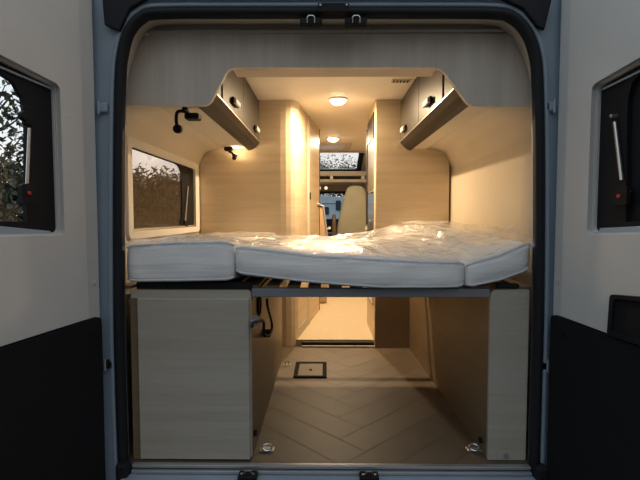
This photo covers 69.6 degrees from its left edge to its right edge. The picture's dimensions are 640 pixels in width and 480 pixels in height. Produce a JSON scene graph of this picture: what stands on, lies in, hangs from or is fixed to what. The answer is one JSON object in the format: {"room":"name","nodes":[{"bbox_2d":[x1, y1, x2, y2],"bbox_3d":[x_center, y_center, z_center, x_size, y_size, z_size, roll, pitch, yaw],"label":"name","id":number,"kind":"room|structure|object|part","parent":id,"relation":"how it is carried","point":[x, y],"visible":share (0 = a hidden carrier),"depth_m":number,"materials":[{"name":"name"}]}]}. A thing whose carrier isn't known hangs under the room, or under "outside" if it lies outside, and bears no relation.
{"room":"vehicle interior","nodes":[
{"label":"vehicle interior","id":0,"kind":"room"},
{"bbox_2d":[126,35,221,421],"bbox_3d":[-0.814,-0.088,2.627,0.235,1.888,1.497,0,3,1],"label":"wall","id":1,"kind":"structure","parent":0,"point":[153,126],"depth_m":2.34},
{"bbox_2d":[126,136,199,239],"bbox_3d":[-0.905,-0.277,2.742,0.047,0.493,1.215,0,3,1],"label":"window","id":2,"kind":"structure","parent":1,"relation":"in","point":[189,171],"depth_m":2.75,"materials":[{"name":"plastic"}]},
{"bbox_3d":[-0.891,-0.074,2.732,0.015,0.012,1.075,0,3,1],"label":"rail","id":3,"kind":"part","parent":2,"relation":"part of","materials":[{"name":"beige plastic"}]},
{"bbox_3d":[-0.884,-0.241,3.046,0.012,0.233,0.081,0,3,1],"label":"stay arm","id":4,"kind":"part","parent":2,"relation":"part of","materials":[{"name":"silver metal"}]},
{"bbox_2d":[161,70,259,150],"bbox_3d":[-0.566,-0.794,2.636,0.290,0.364,1.400,0,3,1],"label":"locker","id":5,"kind":"object","parent":1,"relation":"attached to","point":[232,119],"visible":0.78,"depth_m":2.56,"materials":[{"name":"beige wood"}]},
{"bbox_2d":[173,107,201,133],"bbox_3d":[-0.592,-0.529,2.041,0.122,0.116,0.060,0,3,1],"label":"reading lamp","id":6,"kind":"object","parent":5,"relation":"attached to","point":[177,128],"visible":1,"depth_m":2.02,"materials":[{"name":"black plastic"}]},
{"bbox_3d":[-0.613,-0.539,2.040,0.064,0.078,0.015,0,3,1],"label":"stem","id":7,"kind":"part","parent":6,"relation":"part of","materials":[{"name":"black plastic"}]},
{"bbox_3d":[-0.486,-0.642,2.644,0.078,0.059,1.400,0,3,1],"label":"rail","id":8,"kind":"part","parent":5,"relation":"part of","materials":[{"name":"brown wood"}]},
{"bbox_2d":[224,147,236,159],"bbox_3d":[-0.624,-0.604,3.223,0.086,0.089,0.056,0,3,1],"label":"reading lamp","id":9,"kind":"object","parent":5,"relation":"attached to","point":[229,149],"visible":1,"depth_m":3.21,"materials":[{"name":"black plastic"}]},
{"bbox_3d":[-0.459,-0.810,2.411,0.017,0.285,0.540,0,3,1],"label":"door","id":10,"kind":"part","parent":5,"relation":"part of","materials":[{"name":"paint"}]},
{"bbox_3d":[-0.431,-0.713,2.396,0.015,0.028,0.120,0,3,1],"label":"handle","id":11,"kind":"part","parent":5,"relation":"part of","materials":[{"name":"silver metal"}]},
{"bbox_3d":[-0.452,-0.841,3.008,0.017,0.285,0.642,0,3,1],"label":"door","id":12,"kind":"part","parent":5,"relation":"part of","materials":[{"name":"paint"}]},
{"bbox_2d":[199,165,200,235],"bbox_3d":[-0.893,-0.132,4.777,0.031,1.911,2.796,0,3,1],"label":"wall","id":13,"kind":"structure","parent":0,"point":[199,165],"depth_m":3.40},
{"bbox_2d":[238,470,257,479],"bbox_3d":[-0.275,0.896,1.753,0.072,0.036,0.048,0,3,1],"label":"latch","id":14,"kind":"object","parent":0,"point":[243,474],"depth_m":1.74,"materials":[{"name":"black plastic"}]},
{"bbox_2d":[300,15,321,26],"bbox_3d":[-0.033,-0.806,1.694,0.081,0.028,0.044,0,3,1],"label":"latch","id":15,"kind":"object","parent":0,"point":[304,22],"depth_m":1.68,"materials":[{"name":"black metal"}]},
{"bbox_2d":[92,0,560,479],"bbox_3d":[0.035,0.000,1.792,2.030,2.360,0.070,0,3,1],"label":"door frame","id":16,"kind":"structure","parent":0,"point":[104,37],"depth_m":1.74,"materials":[{"name":"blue metal"}]},
{"bbox_2d":[0,0,111,479],"bbox_3d":[-0.976,0.110,1.406,0.104,2.140,0.802,1,3,19],"label":"door","id":17,"kind":"structure","parent":16,"relation":"in","point":[52,362],"depth_m":1.54,"materials":[{"name":"grey plastic"}]},
{"bbox_3d":[-0.933,-0.391,1.452,0.022,0.032,0.032,1,3,18],"label":"stay knob","id":18,"kind":"part","parent":17,"relation":"part of","materials":[{"name":"black plastic"}]},
{"bbox_3d":[-0.934,-0.514,1.459,0.008,0.025,0.181,1,3,18],"label":"rail","id":19,"kind":"part","parent":17,"relation":"part of","materials":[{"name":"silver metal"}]},
{"bbox_3d":[-0.978,-0.019,1.351,0.012,0.043,0.428,1,3,18],"label":"sill rail","id":20,"kind":"part","parent":17,"relation":"part of","materials":[{"name":"silver metal"}]},
{"bbox_3d":[-0.932,-0.265,1.470,0.010,0.186,0.026,1,3,18],"label":"stay arm","id":21,"kind":"part","parent":17,"relation":"part of","materials":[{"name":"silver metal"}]},
{"bbox_3d":[-0.954,-0.285,1.352,0.018,1.225,0.650,1,3,18],"label":"beige panel","id":22,"kind":"part","parent":17,"relation":"part of","materials":[{"name":"grey plastic"}]},
{"bbox_3d":[-0.949,0.739,1.419,0.020,0.862,0.738,1,3,18],"label":"panel","id":23,"kind":"part","parent":17,"relation":"part of","materials":[{"name":"black plastic"}]},
{"bbox_2d":[102,0,550,31],"bbox_3d":[0.020,-0.847,1.691,1.647,0.155,0.020,0,3,1],"label":"trim","id":24,"kind":"structure","parent":16,"relation":"attached to","point":[116,12],"depth_m":1.69,"materials":[{"name":"black rubber"}]},
{"bbox_2d":[124,19,532,463],"bbox_3d":[0.020,-0.017,1.825,1.830,1.843,0.114,0,3,1],"label":"trim","id":25,"kind":"structure","parent":16,"relation":"attached to","point":[145,28],"depth_m":1.76,"materials":[{"name":"black rubber"}]},
{"bbox_2d":[113,7,544,472],"bbox_3d":[0.029,0.023,1.753,1.644,1.772,0.050,0,3,1],"label":"trim","id":26,"kind":"structure","parent":16,"relation":"attached to","point":[142,17],"depth_m":1.72,"materials":[{"name":"black rubber"}]},
{"bbox_2d":[127,29,530,107],"bbox_3d":[0.031,-0.676,1.870,1.612,0.300,0.125,0,3,1],"label":"pelmet","id":27,"kind":"object","parent":16,"relation":"attached to","point":[486,68],"visible":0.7,"depth_m":1.80,"materials":[{"name":"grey wood"}]},
{"bbox_2d":[109,2,549,471],"bbox_3d":[0.029,0.011,1.750,1.692,1.796,0.016,0,3,1],"label":"trim","id":28,"kind":"structure","parent":16,"relation":"attached to","point":[166,4],"depth_m":1.72,"materials":[{"name":"black rubber"}]},
{"bbox_2d":[116,460,547,479],"bbox_3d":[0.041,0.952,1.777,1.656,0.180,0.081,0,3,1],"label":"trim","id":29,"kind":"structure","parent":16,"relation":"attached to","point":[141,470],"depth_m":1.79,"materials":[{"name":"metal"}]},
{"bbox_2d":[318,3,348,15],"bbox_3d":[0.049,-0.843,1.681,0.113,0.034,0.044,0,3,1],"label":"housing","id":30,"kind":"object","parent":16,"relation":"attached to","point":[324,9],"visible":1,"depth_m":1.66,"materials":[{"name":"black plastic"}]},
{"bbox_2d":[359,471,378,479],"bbox_3d":[0.187,0.896,1.748,0.072,0.036,0.048,0,3,1],"label":"latch","id":31,"kind":"object","parent":16,"relation":"in","point":[363,475],"depth_m":1.74,"materials":[{"name":"black plastic"}]},
{"bbox_2d":[543,0,639,479],"bbox_3d":[0.977,0.112,1.373,0.106,2.140,0.799,-1,3,-13],"label":"door","id":32,"kind":"structure","parent":16,"relation":"in","point":[593,364],"depth_m":1.52,"materials":[{"name":"grey plastic"}]},
{"bbox_3d":[0.948,0.735,1.390,0.020,0.874,0.738,-1,3,-11],"label":"panel","id":33,"kind":"part","parent":32,"relation":"part of","materials":[{"name":"black plastic"}]},
{"bbox_3d":[0.951,-0.285,1.328,0.018,1.223,0.660,-1,3,-11],"label":"beige panel","id":34,"kind":"part","parent":32,"relation":"part of","materials":[{"name":"grey plastic"}]},
{"bbox_3d":[0.935,-0.394,1.463,0.022,0.012,0.012,-1,3,-11],"label":"stay knob","id":35,"kind":"part","parent":32,"relation":"part of","materials":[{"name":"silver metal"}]},
{"bbox_3d":[0.941,-0.281,1.452,0.012,0.188,0.046,-1,3,-11],"label":"stay arm","id":36,"kind":"part","parent":32,"relation":"part of","materials":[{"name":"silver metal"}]},
{"bbox_3d":[0.974,-0.023,1.320,0.012,0.032,0.427,-1,3,-11],"label":"sill rail","id":37,"kind":"part","parent":32,"relation":"part of","materials":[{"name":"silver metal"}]},
{"bbox_3d":[0.944,-0.500,1.438,0.008,0.025,0.146,-1,3,-11],"label":"rail","id":38,"kind":"part","parent":32,"relation":"part of","materials":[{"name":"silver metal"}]},
{"bbox_3d":[0.942,0.232,1.348,0.018,0.154,0.227,-1,3,-11],"label":"grab handle","id":39,"kind":"part","parent":32,"relation":"part of","materials":[{"name":"black plastic"}]},
{"bbox_2d":[613,299,639,339],"bbox_3d":[0.949,0.233,1.350,0.016,0.123,0.195,-1,3,-11],"label":"pocket","id":40,"kind":"object","parent":32,"relation":"on","point":[626,312],"depth_m":1.40,"materials":[{"name":"black plastic"}]},
{"bbox_2d":[630,79,639,221],"bbox_3d":[0.996,-0.280,1.308,0.001,0.510,0.460,-1,3,-11],"label":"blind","id":41,"kind":"object","parent":32,"relation":"attached to","point":[634,83],"depth_m":1.42,"materials":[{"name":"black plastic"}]},
{"bbox_2d":[129,346,529,470],"bbox_3d":[0.023,0.857,2.626,1.900,0.040,1.635,0,3,1],"label":"floor","id":42,"kind":"structure","parent":0,"point":[372,405],"depth_m":2.21,"materials":[{"name":"brown wood"}]},
{"bbox_2d":[126,277,281,458],"bbox_3d":[-0.563,0.504,2.469,0.621,0.682,1.314,0,3,1],"label":"storage cabinet","id":43,"kind":"object","parent":42,"relation":"on","point":[203,379],"visible":0.88,"depth_m":1.82,"materials":[{"name":"brown wood"}]},
{"bbox_3d":[-0.497,0.551,1.819,0.438,0.645,0.013,0,3,1],"label":"door","id":44,"kind":"part","parent":43,"relation":"part of","materials":[{"name":"grey wood"}]},
{"bbox_2d":[249,299,272,337],"bbox_3d":[-0.252,0.369,1.958,0.035,0.198,0.626,0,3,1],"label":"cable","id":45,"kind":"object","parent":43,"relation":"hanging from","point":[254,321],"visible":1,"depth_m":1.98,"materials":[{"name":"black rubber"}]},
{"bbox_3d":[-0.273,0.519,2.484,0.018,0.650,1.279,0,3,1],"label":"panel","id":46,"kind":"part","parent":43,"relation":"part of","materials":[{"name":"brown wood"}]},
{"bbox_2d":[126,276,531,296],"bbox_3d":[0.028,0.167,2.389,1.656,0.056,1.165,0,3,1],"label":"bed base","id":47,"kind":"object","parent":43,"relation":"on","point":[272,289],"visible":0.39,"depth_m":1.81,"materials":[{"name":"metal"}]},
{"bbox_3d":[-0.498,0.180,1.832,0.454,0.026,0.030,0,3,1],"label":"rail","id":48,"kind":"part","parent":47,"relation":"part of","materials":[{"name":"black plastic"}]},
{"bbox_2d":[126,237,274,281],"bbox_3d":[-0.536,0.052,2.567,0.422,0.179,1.587,0,3,1],"label":"mattress","id":49,"kind":"object","parent":47,"relation":"on","point":[208,260],"visible":0.76,"depth_m":1.78,"materials":[{"name":"white fabric"}]},
{"bbox_2d":[235,235,464,287],"bbox_3d":[0.121,0.075,2.327,0.892,0.164,1.144,0,3,1],"label":"mattress","id":50,"kind":"object","parent":47,"relation":"on","point":[331,268],"visible":0.86,"depth_m":1.77,"materials":[{"name":"white fabric"}]},
{"bbox_2d":[132,220,529,259],"bbox_3d":[0.046,-0.020,2.543,1.673,0.174,1.609,0,3,1],"label":"plastic sheet","id":51,"kind":"object","parent":50,"relation":"on","point":[222,237],"visible":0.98,"depth_m":2.18,"materials":[{"name":"clear plastic"}]},
{"bbox_3d":[0.198,0.207,1.824,0.935,0.034,0.035,0,3,1],"label":"rail","id":52,"kind":"part","parent":47,"relation":"part of","materials":[{"name":"metal"}]},
{"bbox_2d":[400,225,530,286],"bbox_3d":[0.702,0.036,2.555,0.260,0.212,1.582,0,3,1],"label":"mattress","id":53,"kind":"object","parent":47,"relation":"on","point":[495,267],"visible":0.74,"depth_m":1.80,"materials":[{"name":"white fabric"}]},
{"bbox_3d":[0.740,0.181,1.819,0.089,0.019,0.030,0,3,1],"label":"rail","id":54,"kind":"part","parent":47,"relation":"part of","materials":[{"name":"black plastic"}]},
{"bbox_2d":[259,443,274,451],"bbox_3d":[-0.221,0.863,1.914,0.060,0.022,0.043,0,3,1],"label":"ring","id":55,"kind":"object","parent":42,"relation":"on","point":[262,448],"visible":1,"depth_m":1.91,"materials":[{"name":"metal"}]},
{"bbox_3d":[-0.221,0.872,1.918,0.060,0.004,0.036,0,3,1],"label":"plate","id":56,"kind":"part","parent":55,"relation":"part of","materials":[{"name":"metal"}]},
{"bbox_2d":[283,360,290,365],"bbox_3d":[-0.216,0.801,3.007,0.050,0.031,0.040,0,3,1],"label":"bracket","id":57,"kind":"object","parent":42,"relation":"on","point":[285,363],"visible":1,"depth_m":3.00,"materials":[{"name":"silver metal"}]},
{"bbox_2d":[293,362,326,377],"bbox_3d":[-0.059,0.818,2.909,0.203,0.008,0.294,0,3,1],"label":"floor hatch","id":58,"kind":"object","parent":42,"relation":"on","point":[306,369],"visible":1,"depth_m":2.89,"materials":[{"name":"brown wood"}]},
{"bbox_3d":[-0.059,0.820,2.909,0.149,0.004,0.232,0,3,1],"label":"lid","id":59,"kind":"part","parent":58,"relation":"part of","materials":[{"name":"brown wood"}]},
{"bbox_2d":[302,345,374,346],"bbox_3d":[0.144,0.790,3.417,0.555,0.012,0.012,0,3,1],"label":"trim","id":60,"kind":"structure","parent":42,"relation":"on","point":[302,345],"depth_m":3.41,"materials":[{"name":"metal"}]},
{"bbox_2d":[375,286,529,459],"bbox_3d":[0.612,0.496,2.602,0.269,0.685,1.613,0,3,-5],"label":"storage cabinet","id":61,"kind":"object","parent":42,"relation":"on","point":[474,350],"visible":0.95,"depth_m":1.96,"materials":[{"name":"brown wood"}]},
{"bbox_3d":[0.674,0.513,2.608,0.018,0.650,1.548,0,3,0],"label":"panel","id":62,"kind":"part","parent":61,"relation":"part of","materials":[{"name":"brown wood"}]},
{"bbox_3d":[0.743,0.535,1.822,0.150,0.683,0.020,0,3,1],"label":"panel","id":63,"kind":"part","parent":61,"relation":"part of","materials":[{"name":"grey wood"}]},
{"bbox_2d":[466,443,481,451],"bbox_3d":[0.642,0.863,1.914,0.060,0.022,0.043,0,3,1],"label":"ring","id":64,"kind":"object","parent":42,"relation":"on","point":[469,448],"visible":1,"depth_m":1.91,"materials":[{"name":"metal"}]},
{"bbox_3d":[0.642,0.872,1.918,0.060,0.004,0.036,0,3,1],"label":"plate","id":65,"kind":"part","parent":64,"relation":"part of","materials":[{"name":"metal"}]},
{"bbox_2d":[245,77,415,152],"bbox_3d":[0.039,-1.069,4.000,1.880,0.040,4.250,0,3,1],"label":"ceiling","id":66,"kind":"structure","parent":0,"point":[348,121],"depth_m":3.21,"materials":[{"name":"beige paint"}]},
{"bbox_2d":[327,137,338,141],"bbox_3d":[0.140,-1.080,4.956,0.134,0.038,0.134,0,3,1],"label":"recessed light","id":67,"kind":"object","parent":66,"relation":"in","point":[331,139],"visible":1,"depth_m":4.92,"materials":[{"name":"white"}]},
{"bbox_2d":[320,143,351,150],"bbox_3d":[0.016,-1.136,5.543,0.710,0.046,0.560,0,3,1],"label":"ceiling vent","id":68,"kind":"object","parent":66,"relation":"in","point":[347,146],"visible":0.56,"depth_m":5.46,"materials":[{"name":"beige plastic"}]},
{"bbox_2d":[329,97,346,104],"bbox_3d":[0.129,-0.994,3.304,0.134,0.038,0.134,0,3,1],"label":"recessed light","id":69,"kind":"object","parent":66,"relation":"in","point":[334,100],"visible":1,"depth_m":3.27,"materials":[{"name":"white plastic"}]},
{"bbox_2d":[391,79,411,82],"bbox_3d":[0.502,-0.985,2.852,0.120,0.008,0.060,0,3,1],"label":"ceiling vent","id":70,"kind":"object","parent":66,"relation":"in","point":[393,80],"visible":1,"depth_m":2.84,"materials":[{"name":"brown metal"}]},
{"bbox_2d":[295,284,373,345],"bbox_3d":[0.062,0.673,5.728,1.900,0.085,4.540,0,3,1],"label":"floor","id":71,"kind":"structure","parent":0,"point":[339,318],"depth_m":4.01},
{"bbox_2d":[200,100,321,346],"bbox_3d":[-0.429,-0.138,3.941,0.886,1.810,1.135,0,3,1],"label":"washroom cubicle","id":72,"kind":"object","parent":71,"relation":"on","point":[273,186],"visible":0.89,"depth_m":3.37,"materials":[{"name":"brown wood"}]},
{"bbox_3d":[-0.133,0.698,3.713,0.006,0.074,0.404,0,3,9],"label":"skirting","id":73,"kind":"part","parent":72,"relation":"part of","materials":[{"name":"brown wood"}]},
{"bbox_3d":[-0.066,-0.175,4.222,0.038,1.764,0.531,0,3,9],"label":"door panel","id":74,"kind":"part","parent":72,"relation":"part of","materials":[{"name":"brown wood"}]},
{"bbox_2d":[320,205,330,302],"bbox_3d":[-0.221,0.127,5.131,0.688,1.065,0.530,0,3,1],"label":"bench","id":75,"kind":"object","parent":71,"relation":"on","point":[323,226],"visible":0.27,"depth_m":5.29,"materials":[{"name":"beige wood"}]},
{"bbox_3d":[-0.177,-0.049,5.347,0.529,0.687,0.080,0,3,1],"label":"backrest","id":76,"kind":"part","parent":75,"relation":"part of","materials":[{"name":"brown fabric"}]},
{"bbox_3d":[-0.245,0.474,5.107,0.639,0.374,0.445,0,3,1],"label":"seat","id":77,"kind":"part","parent":75,"relation":"part of","materials":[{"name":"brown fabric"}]},
{"bbox_2d":[302,341,373,345],"bbox_3d":[0.144,0.777,3.441,0.555,0.036,0.034,0,3,1],"label":"trim","id":78,"kind":"structure","parent":71,"relation":"attached to","point":[351,343],"depth_m":3.42,"materials":[{"name":"brown metal"}]},
{"bbox_2d":[332,186,366,239],"bbox_3d":[0.435,-0.055,6.209,0.554,1.316,0.625,0,3,1],"label":"chair","id":79,"kind":"object","parent":71,"relation":"on","point":[352,217],"visible":0.47,"depth_m":5.92,"materials":[{"name":"beige fabric"}]},
{"bbox_3d":[0.189,-0.122,6.000,0.066,0.433,0.062,0,3,1],"label":"armrest","id":80,"kind":"part","parent":79,"relation":"part of","materials":[{"name":"brown leather"}]},
{"bbox_2d":[366,100,449,345],"bbox_3d":[0.665,-0.123,3.669,0.560,1.810,0.615,0,3,1],"label":"tall cabinet","id":81,"kind":"object","parent":71,"relation":"on","point":[403,184],"visible":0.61,"depth_m":3.35,"materials":[{"name":"brown wood"}]},
{"bbox_3d":[0.402,-0.532,3.931,0.014,0.800,0.055,0,3,1],"label":"edge trim","id":82,"kind":"part","parent":81,"relation":"part of","materials":[{"name":"beige wood"}]},
{"bbox_3d":[0.403,-0.583,3.655,0.005,0.370,0.470,0,3,1],"label":"lit panel","id":83,"kind":"part","parent":81,"relation":"part of","materials":[{"name":"beige wood"}]},
{"bbox_2d":[345,15,366,26],"bbox_3d":[0.132,-0.805,1.692,0.081,0.027,0.044,0,3,1],"label":"latch","id":84,"kind":"object","parent":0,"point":[349,22],"depth_m":1.68,"materials":[{"name":"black metal"}]},
{"bbox_2d":[355,153,365,170],"bbox_3d":[0.071,-1.135,6.479,1.940,0.361,0.998,0,3,1],"label":"wall","id":85,"kind":"structure","parent":0,"point":[363,168],"depth_m":6.60,"materials":[{"name":"beige"}]},
{"bbox_2d":[320,153,363,170],"bbox_3d":[0.071,-1.126,6.444,1.060,0.273,0.764,0,3,1],"label":"window","id":86,"kind":"structure","parent":85,"relation":"in","point":[361,155],"depth_m":6.74,"materials":[{"name":"black plastic"}]},
{"bbox_2d":[320,145,364,151],"bbox_3d":[0.066,-1.211,5.980,1.940,0.118,0.030,0,3,1],"label":"trim","id":87,"kind":"structure","parent":85,"relation":"attached to","point":[320,145],"depth_m":5.99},
{"bbox_2d":[320,171,365,183],"bbox_3d":[-0.077,-0.899,6.661,1.500,0.155,0.405,0,3,1],"label":"shelf","id":88,"kind":"object","parent":85,"relation":"attached to","point":[326,177],"visible":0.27,"depth_m":6.46,"materials":[{"name":"beige wood"}]},
{"bbox_2d":[449,166,450,224],"bbox_3d":[0.986,-0.131,4.756,0.031,1.911,2.796,0,3,1],"label":"wall","id":89,"kind":"structure","parent":0,"point":[450,166],"depth_m":3.37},
{"bbox_2d":[428,107,531,431],"bbox_3d":[0.861,-0.087,2.608,0.235,1.888,1.497,0,3,1],"label":"wall","id":90,"kind":"structure","parent":0,"point":[489,156],"depth_m":2.40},
{"bbox_2d":[145,24,501,35],"bbox_3d":[0.016,-0.912,1.851,1.640,0.169,0.047,0,3,1],"label":"trim","id":91,"kind":"structure","parent":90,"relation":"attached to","point":[181,26],"depth_m":1.83,"materials":[{"name":"black plastic"}]},
{"bbox_2d":[400,70,486,149],"bbox_3d":[0.656,-0.794,2.623,0.220,0.364,1.400,0,3,1],"label":"locker","id":92,"kind":"object","parent":90,"relation":"attached to","point":[431,108],"visible":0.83,"depth_m":2.49,"materials":[{"name":"beige wood"}]},
{"bbox_3d":[0.586,-0.841,2.997,0.017,0.285,0.642,0,3,1],"label":"door","id":93,"kind":"part","parent":92,"relation":"part of","materials":[{"name":"paint"}]},
{"bbox_3d":[0.551,-0.712,2.385,0.015,0.028,0.120,0,3,1],"label":"handle","id":94,"kind":"part","parent":92,"relation":"part of","materials":[{"name":"silver metal"}]},
{"bbox_3d":[0.579,-0.810,2.400,0.017,0.285,0.540,0,3,1],"label":"door","id":95,"kind":"part","parent":92,"relation":"part of","materials":[{"name":"paint"}]},
{"bbox_3d":[0.611,-0.641,2.632,0.078,0.059,1.400,0,3,1],"label":"rail","id":96,"kind":"part","parent":92,"relation":"part of","materials":[{"name":"brown wood"}]},
{"bbox_3d":[0.576,-0.795,2.014,0.014,0.297,0.182,0,3,1],"label":"panel","id":97,"kind":"part","parent":92,"relation":"part of","materials":[{"name":"paint"}]},
{"label":"outside","id":98,"kind":"structure","parent":0,"visible":0},
{"bbox_3d":[0.399,-0.274,36.789,140.000,0.100,150.000,0,3,1],"label":"ground","id":99,"kind":"structure","parent":98,"visible":0},
{"bbox_2d":[0,79,23,221],"bbox_3d":[-6.637,-1.282,8.759,3.670,4.850,3.513,-3,4,-41],"label":"leafy tree","id":100,"kind":"object","parent":99,"relation":"on","point":[7,96],"visible":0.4,"depth_m":8.75,"materials":[{"name":"green plant"}]},
{"bbox_2d":[0,151,23,221],"bbox_3d":[-9.669,-0.754,13.941,3.804,3.863,3.532,2,4,34],"label":"bushy tree","id":101,"kind":"object","parent":99,"relation":"on","point":[4,183],"visible":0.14,"depth_m":13.52,"materials":[{"name":"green plant"}]},
{"bbox_2d":[0,100,134,226],"bbox_3d":[-7.191,-1.506,13.033,3.513,4.850,3.670,1,3,10],"label":"leafy tree","id":102,"kind":"object","parent":99,"relation":"on","point":[11,114],"visible":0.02,"depth_m":12.21,"materials":[{"name":"green plant"}]},
{"bbox_2d":[132,166,178,227],"bbox_3d":[-7.491,-0.906,17.405,3.736,3.794,3.469,2,4,37],"label":"bushy tree","id":103,"kind":"object","parent":99,"relation":"on","point":[172,175],"visible":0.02,"depth_m":17.24,"materials":[{"name":"green plant"}]},
{"bbox_2d":[133,162,181,228],"bbox_3d":[-6.342,-0.845,16.793,3.668,3.725,3.406,2,4,40],"label":"bushy tree","id":104,"kind":"object","parent":99,"relation":"on","point":[145,202],"visible":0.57,"depth_m":16.26,"materials":[{"name":"brown plant"}]},
{"bbox_2d":[143,171,181,226],"bbox_3d":[-5.786,-0.879,18.000,3.343,3.656,3.600,1,3,21],"label":"bushy tree","id":105,"kind":"object","parent":99,"relation":"on","point":[179,189],"visible":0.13,"depth_m":17.04,"materials":[{"name":"brown plant"}]},
{"bbox_2d":[156,176,181,226],"bbox_3d":[-4.878,-0.839,17.783,3.280,3.587,3.532,0,3,-1],"label":"bushy tree","id":106,"kind":"object","parent":99,"relation":"on","point":[175,199],"visible":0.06,"depth_m":16.91,"materials":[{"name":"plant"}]},
{"bbox_2d":[320,153,339,196],"bbox_3d":[-0.616,-3.514,32.974,4.918,6.790,5.137,1,3,24],"label":"leafy tree","id":107,"kind":"object","parent":99,"relation":"on","point":[325,153],"visible":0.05,"depth_m":32.98,"materials":[{"name":"green plant"}]},
{"bbox_2d":[320,196,343,227],"bbox_3d":[-0.365,-1.270,27.061,3.882,2.903,2.230,0,3,1],"label":"camper van","id":108,"kind":"object","parent":99,"relation":"on","point":[332,205],"visible":0.29,"depth_m":25.92,"materials":[{"name":"blue metal"}]},
{"bbox_2d":[320,154,356,196],"bbox_3d":[1.108,-3.117,31.987,4.416,6.097,4.613,1,3,16],"label":"leafy tree","id":109,"kind":"object","parent":99,"relation":"on","point":[328,194],"visible":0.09,"depth_m":31.83,"materials":[{"name":"green plant"}]},
{"bbox_2d":[331,154,365,196],"bbox_3d":[2.730,-3.295,32.749,4.823,6.374,4.617,-1,3,-19],"label":"leafy tree","id":110,"kind":"object","parent":99,"relation":"on","point":[348,167],"visible":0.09,"depth_m":32.70,"materials":[{"name":"green plant"}]},
{"bbox_3d":[-0.898,-0.321,7.081,0.030,2.050,1.845,0,3,1],"label":"wall","id":111,"kind":"structure","parent":0,"visible":0},
{"bbox_2d":[320,191,365,231],"bbox_3d":[0.081,-0.458,7.468,1.940,0.667,0.804,0,3,1],"label":"trim","id":112,"kind":"structure","parent":111,"relation":"attached to","point":[328,230],"depth_m":7.07,"materials":[{"name":"black plastic"}]},
{"bbox_2d":[320,184,365,190],"bbox_3d":[0.076,-0.801,6.975,1.940,0.118,0.175,0,3,1],"label":"trim","id":113,"kind":"structure","parent":111,"relation":"attached to","point":[331,187],"depth_m":6.93,"materials":[{"name":"brown wood"}]}
]}

